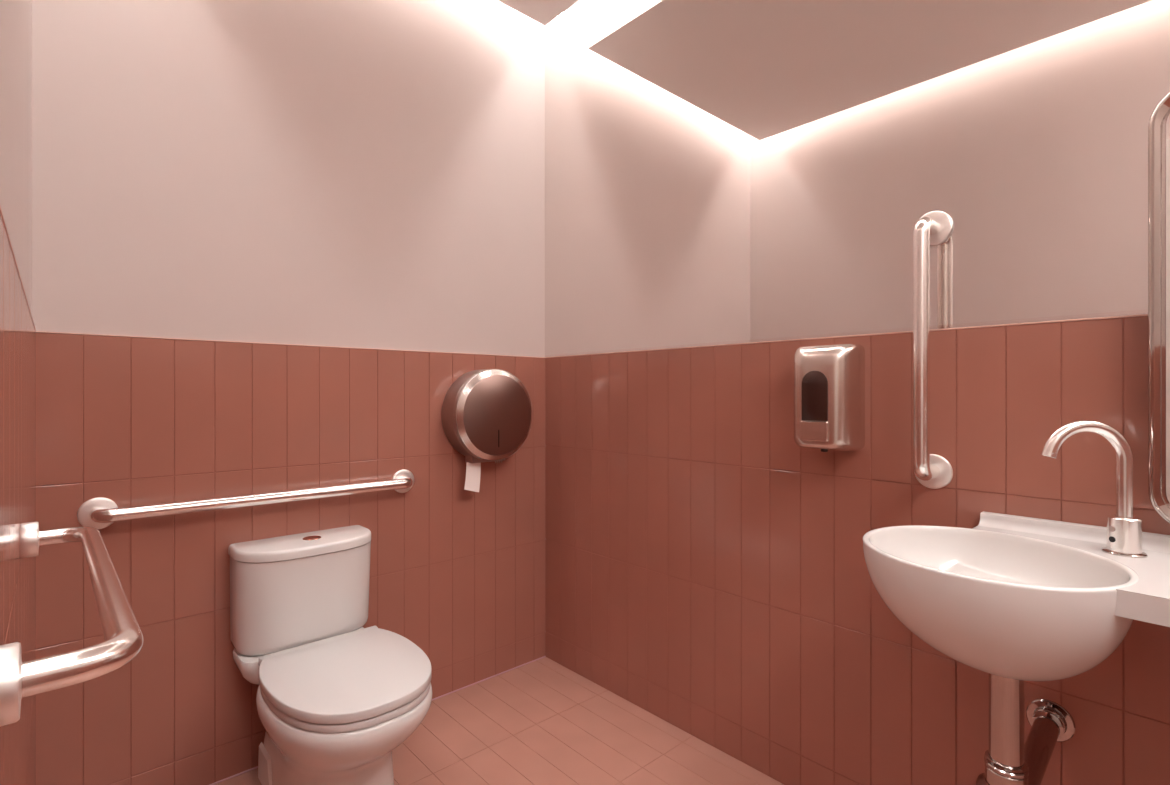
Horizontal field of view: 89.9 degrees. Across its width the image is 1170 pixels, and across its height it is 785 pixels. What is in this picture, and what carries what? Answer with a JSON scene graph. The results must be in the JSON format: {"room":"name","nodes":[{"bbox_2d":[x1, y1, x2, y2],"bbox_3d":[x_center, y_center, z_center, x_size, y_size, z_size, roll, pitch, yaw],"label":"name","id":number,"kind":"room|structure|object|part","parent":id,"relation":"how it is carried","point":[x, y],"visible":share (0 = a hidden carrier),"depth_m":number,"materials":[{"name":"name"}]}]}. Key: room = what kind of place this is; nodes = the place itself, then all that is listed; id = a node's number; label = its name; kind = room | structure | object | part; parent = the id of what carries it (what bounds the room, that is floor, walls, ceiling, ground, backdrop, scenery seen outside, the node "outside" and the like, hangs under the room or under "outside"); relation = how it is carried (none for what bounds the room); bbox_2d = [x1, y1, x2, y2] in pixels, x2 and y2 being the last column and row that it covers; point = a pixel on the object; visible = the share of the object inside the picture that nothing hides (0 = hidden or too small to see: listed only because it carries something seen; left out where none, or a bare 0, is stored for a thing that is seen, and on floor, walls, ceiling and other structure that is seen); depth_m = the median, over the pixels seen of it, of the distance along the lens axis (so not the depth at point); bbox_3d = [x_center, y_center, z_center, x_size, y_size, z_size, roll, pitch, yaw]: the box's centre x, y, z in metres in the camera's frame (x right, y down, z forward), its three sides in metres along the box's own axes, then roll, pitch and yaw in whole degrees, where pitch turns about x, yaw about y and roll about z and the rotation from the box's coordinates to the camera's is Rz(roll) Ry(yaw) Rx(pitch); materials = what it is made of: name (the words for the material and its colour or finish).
{"room":"public restroom","nodes":[
{"label":"public restroom","id":0,"kind":"room"},
{"bbox_2d":[0,0,35,784],"bbox_3d":[-0.435,-0.262,0.349,0.108,2.875,3.017,0,0,-42],"label":"wall","id":1,"kind":"structure","parent":0,"point":[17,331],"depth_m":0.76,"materials":[{"name":"tile"}]},
{"bbox_2d":[0,206,35,331],"bbox_3d":[-0.397,-0.155,0.383,0.009,0.003,3.000,0,0,-42],"label":"trim","id":2,"kind":"structure","parent":1,"relation":"attached to","point":[1,213],"depth_m":0.66,"materials":[{"name":"silver"}]},
{"bbox_2d":[0,522,142,726],"bbox_3d":[-0.538,0.191,0.605,0.082,0.070,0.649,0,0,-42],"label":"grab rail","id":3,"kind":"object","parent":1,"relation":"attached to","point":[123,636],"visible":1,"depth_m":0.40,"materials":[{"name":"silver metal"}]},
{"bbox_2d":[32,0,544,784],"bbox_3d":[-0.826,-0.262,2.093,1.872,2.875,0.108,0,0,-42],"label":"wall","id":4,"kind":"structure","parent":0,"point":[340,173],"depth_m":1.85,"materials":[{"name":"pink paint"}]},
{"bbox_2d":[77,469,413,528],"bbox_3d":[-0.965,0.326,1.841,0.951,0.087,0.078,0,0,-42],"label":"grab rail","id":5,"kind":"object","parent":4,"relation":"attached to","point":[99,512],"visible":0.98,"depth_m":1.71,"materials":[{"name":"silver metal"}]},
{"bbox_2d":[36,331,544,357],"bbox_3d":[-0.792,-0.155,2.056,1.656,0.003,0.009,0,0,-42],"label":"trim","id":6,"kind":"structure","parent":4,"relation":"attached to","point":[36,331],"depth_m":1.84,"materials":[{"name":"silver"}]},
{"bbox_2d":[210,656,545,784],"bbox_3d":[-0.788,1.173,2.051,1.656,0.005,0.005,0,0,-42],"label":"trim","id":7,"kind":"structure","parent":4,"relation":"attached to","point":[543,656],"depth_m":2.30,"materials":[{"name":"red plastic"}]},
{"bbox_2d":[441,369,532,462],"bbox_3d":[-0.380,0.095,2.339,0.362,0.375,0.128,0,0,-42],"label":"dispenser","id":8,"kind":"object","parent":4,"relation":"attached to","point":[487,414],"visible":1,"depth_m":2.27,"materials":[{"name":"silver metal"}]},
{"bbox_2d":[464,462,480,491],"bbox_3d":[-0.437,0.331,2.284,0.079,0.120,0.014,0,0,-42],"label":"toilet paper","id":9,"kind":"object","parent":8,"relation":"hanging from","point":[473,470],"visible":0.94,"depth_m":2.29,"materials":[{"name":"white paper"}]},
{"bbox_2d":[214,657,784,784],"bbox_3d":[0.218,1.235,0.942,1.872,0.120,3.217,0,0,-42],"label":"floor","id":10,"kind":"structure","parent":0,"point":[541,721],"depth_m":1.96,"materials":[{"name":"tile"}]},
{"bbox_2d":[228,525,432,784],"bbox_3d":[-0.706,0.816,1.672,0.420,0.718,0.671,0,0,-42],"label":"toilet","id":11,"kind":"object","parent":10,"relation":"on","point":[335,697],"visible":1,"depth_m":1.67,"materials":[{"name":"white ceramic"}]},
{"bbox_3d":[-0.923,1.100,1.698,0.012,0.108,0.152,0,0,-42],"label":"flank panel","id":12,"kind":"part","parent":11,"relation":"part of","materials":[{"name":"white ceramic"}]},
{"bbox_3d":[-0.868,0.474,1.837,0.401,0.030,0.204,0,0,-42],"label":"cistern lid","id":13,"kind":"part","parent":11,"relation":"part of","materials":[{"name":"white ceramic"}]},
{"bbox_3d":[-0.643,0.793,1.608,0.399,0.019,0.481,0,0,-42],"label":"seat","id":14,"kind":"part","parent":11,"relation":"part of","materials":[{"name":"white plastic"}]},
{"bbox_3d":[-0.642,0.767,1.607,0.405,0.025,0.484,0,0,-42],"label":"lid","id":15,"kind":"part","parent":11,"relation":"part of","materials":[{"name":"white plastic"}]},
{"bbox_2d":[545,316,1169,784],"bbox_3d":[0.872,-0.262,1.534,0.108,2.875,3.017,0,0,-42],"label":"wall","id":16,"kind":"structure","parent":0,"point":[706,569],"depth_m":1.68,"materials":[{"name":"red tile"}]},
{"bbox_2d":[794,344,864,451],"bbox_3d":[0.654,0.014,1.603,0.122,0.290,0.168,0,0,-42],"label":"soap dispenser","id":17,"kind":"object","parent":16,"relation":"attached to","point":[829,380],"visible":1,"depth_m":1.55,"materials":[{"name":"brushed stainless steel"},{"name":"dark smoked plastic"}]},
{"bbox_3d":[0.614,0.103,1.567,0.014,0.053,0.077,0,0,-42],"label":"push lever","id":18,"kind":"part","parent":17,"relation":"part of","materials":[{"name":"silver metal"}]},
{"bbox_2d":[545,314,1147,357],"bbox_3d":[0.835,-0.155,1.500,0.009,0.003,3.000,0,0,-42],"label":"trim","id":19,"kind":"structure","parent":16,"relation":"attached to","point":[1140,314],"depth_m":1.53,"materials":[{"name":"silver"}]},
{"bbox_2d":[545,0,1169,356],"bbox_3d":[0.826,-0.914,1.511,0.006,1.512,2.989,0,0,-42],"label":"wall mirror","id":20,"kind":"object","parent":16,"relation":"attached to","point":[718,172],"visible":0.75,"depth_m":1.65,"materials":[{"name":"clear mirror"}]},
{"bbox_2d":[913,211,952,488],"bbox_3d":[0.830,-0.106,1.425,0.102,0.690,0.086,0,0,-42],"label":"grab rail","id":21,"kind":"object","parent":16,"relation":"attached to","point":[933,471],"visible":1,"depth_m":1.39,"materials":[{"name":"silver metal"}]},
{"bbox_3d":[0.828,-0.106,1.423,0.098,0.639,0.035,0,0,-42],"label":"rail","id":22,"kind":"part","parent":21,"relation":"part of","materials":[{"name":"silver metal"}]},
{"bbox_2d":[863,511,1169,681],"bbox_3d":[1.037,0.399,0.899,0.500,0.238,1.139,0,0,-42],"label":"washbasin","id":23,"kind":"object","parent":16,"relation":"attached to","point":[1014,597],"visible":1,"depth_m":1.02,"materials":[{"name":"white ceramic"}]},
{"bbox_2d":[976,673,1075,784],"bbox_3d":[0.889,0.698,1.183,0.342,0.362,0.094,0,0,-39],"label":"pipe","id":24,"kind":"object","parent":23,"relation":"attached to","point":[1008,761],"visible":0.9,"depth_m":1.10,"materials":[{"name":"silver metal"}]},
{"bbox_2d":[972,526,1169,626],"bbox_3d":[1.125,0.327,0.880,0.394,0.042,0.992,0,0,-42],"label":"countertop","id":25,"kind":"structure","parent":16,"relation":"attached to","point":[1147,600],"depth_m":0.94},
{"bbox_2d":[1041,420,1147,557],"bbox_3d":[0.973,0.179,1.115,0.176,0.254,0.065,0,0,-2],"label":"tap","id":26,"kind":"object","parent":25,"relation":"on","point":[1124,530],"visible":1,"depth_m":1.11,"materials":[{"name":"silver metal"}]},
{"bbox_3d":[0.964,0.146,1.125,0.155,0.188,0.025,0,0,7],"label":"spout","id":27,"kind":"part","parent":26,"relation":"part of","materials":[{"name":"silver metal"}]},
{"bbox_2d":[1148,92,1169,523],"bbox_3d":[1.295,-0.160,0.937,0.067,0.847,0.568,0,0,-42],"label":"grab rail","id":28,"kind":"object","parent":16,"relation":"attached to","point":[1159,121],"visible":1,"depth_m":1.12,"materials":[{"name":"silver metal"}]},
{"bbox_3d":[1.284,-0.160,0.927,0.006,0.798,0.519,0,0,-42],"label":"glass","id":29,"kind":"part","parent":28,"relation":"part of","materials":[{"name":"white mirror"}]},
{"bbox_3d":[0.219,-1.750,0.942,1.872,0.100,3.217,0,0,-42],"label":"ceiling","id":30,"kind":"structure","parent":0,"visible":0},
{"bbox_2d":[498,0,578,24],"bbox_3d":[0.191,-1.607,0.987,1.401,0.185,2.605,0,0,-42],"label":"ceiling panel","id":31,"kind":"object","parent":30,"relation":"attached to","point":[543,12],"visible":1,"depth_m":2.31,"materials":[{"name":"paint"}]}
]}

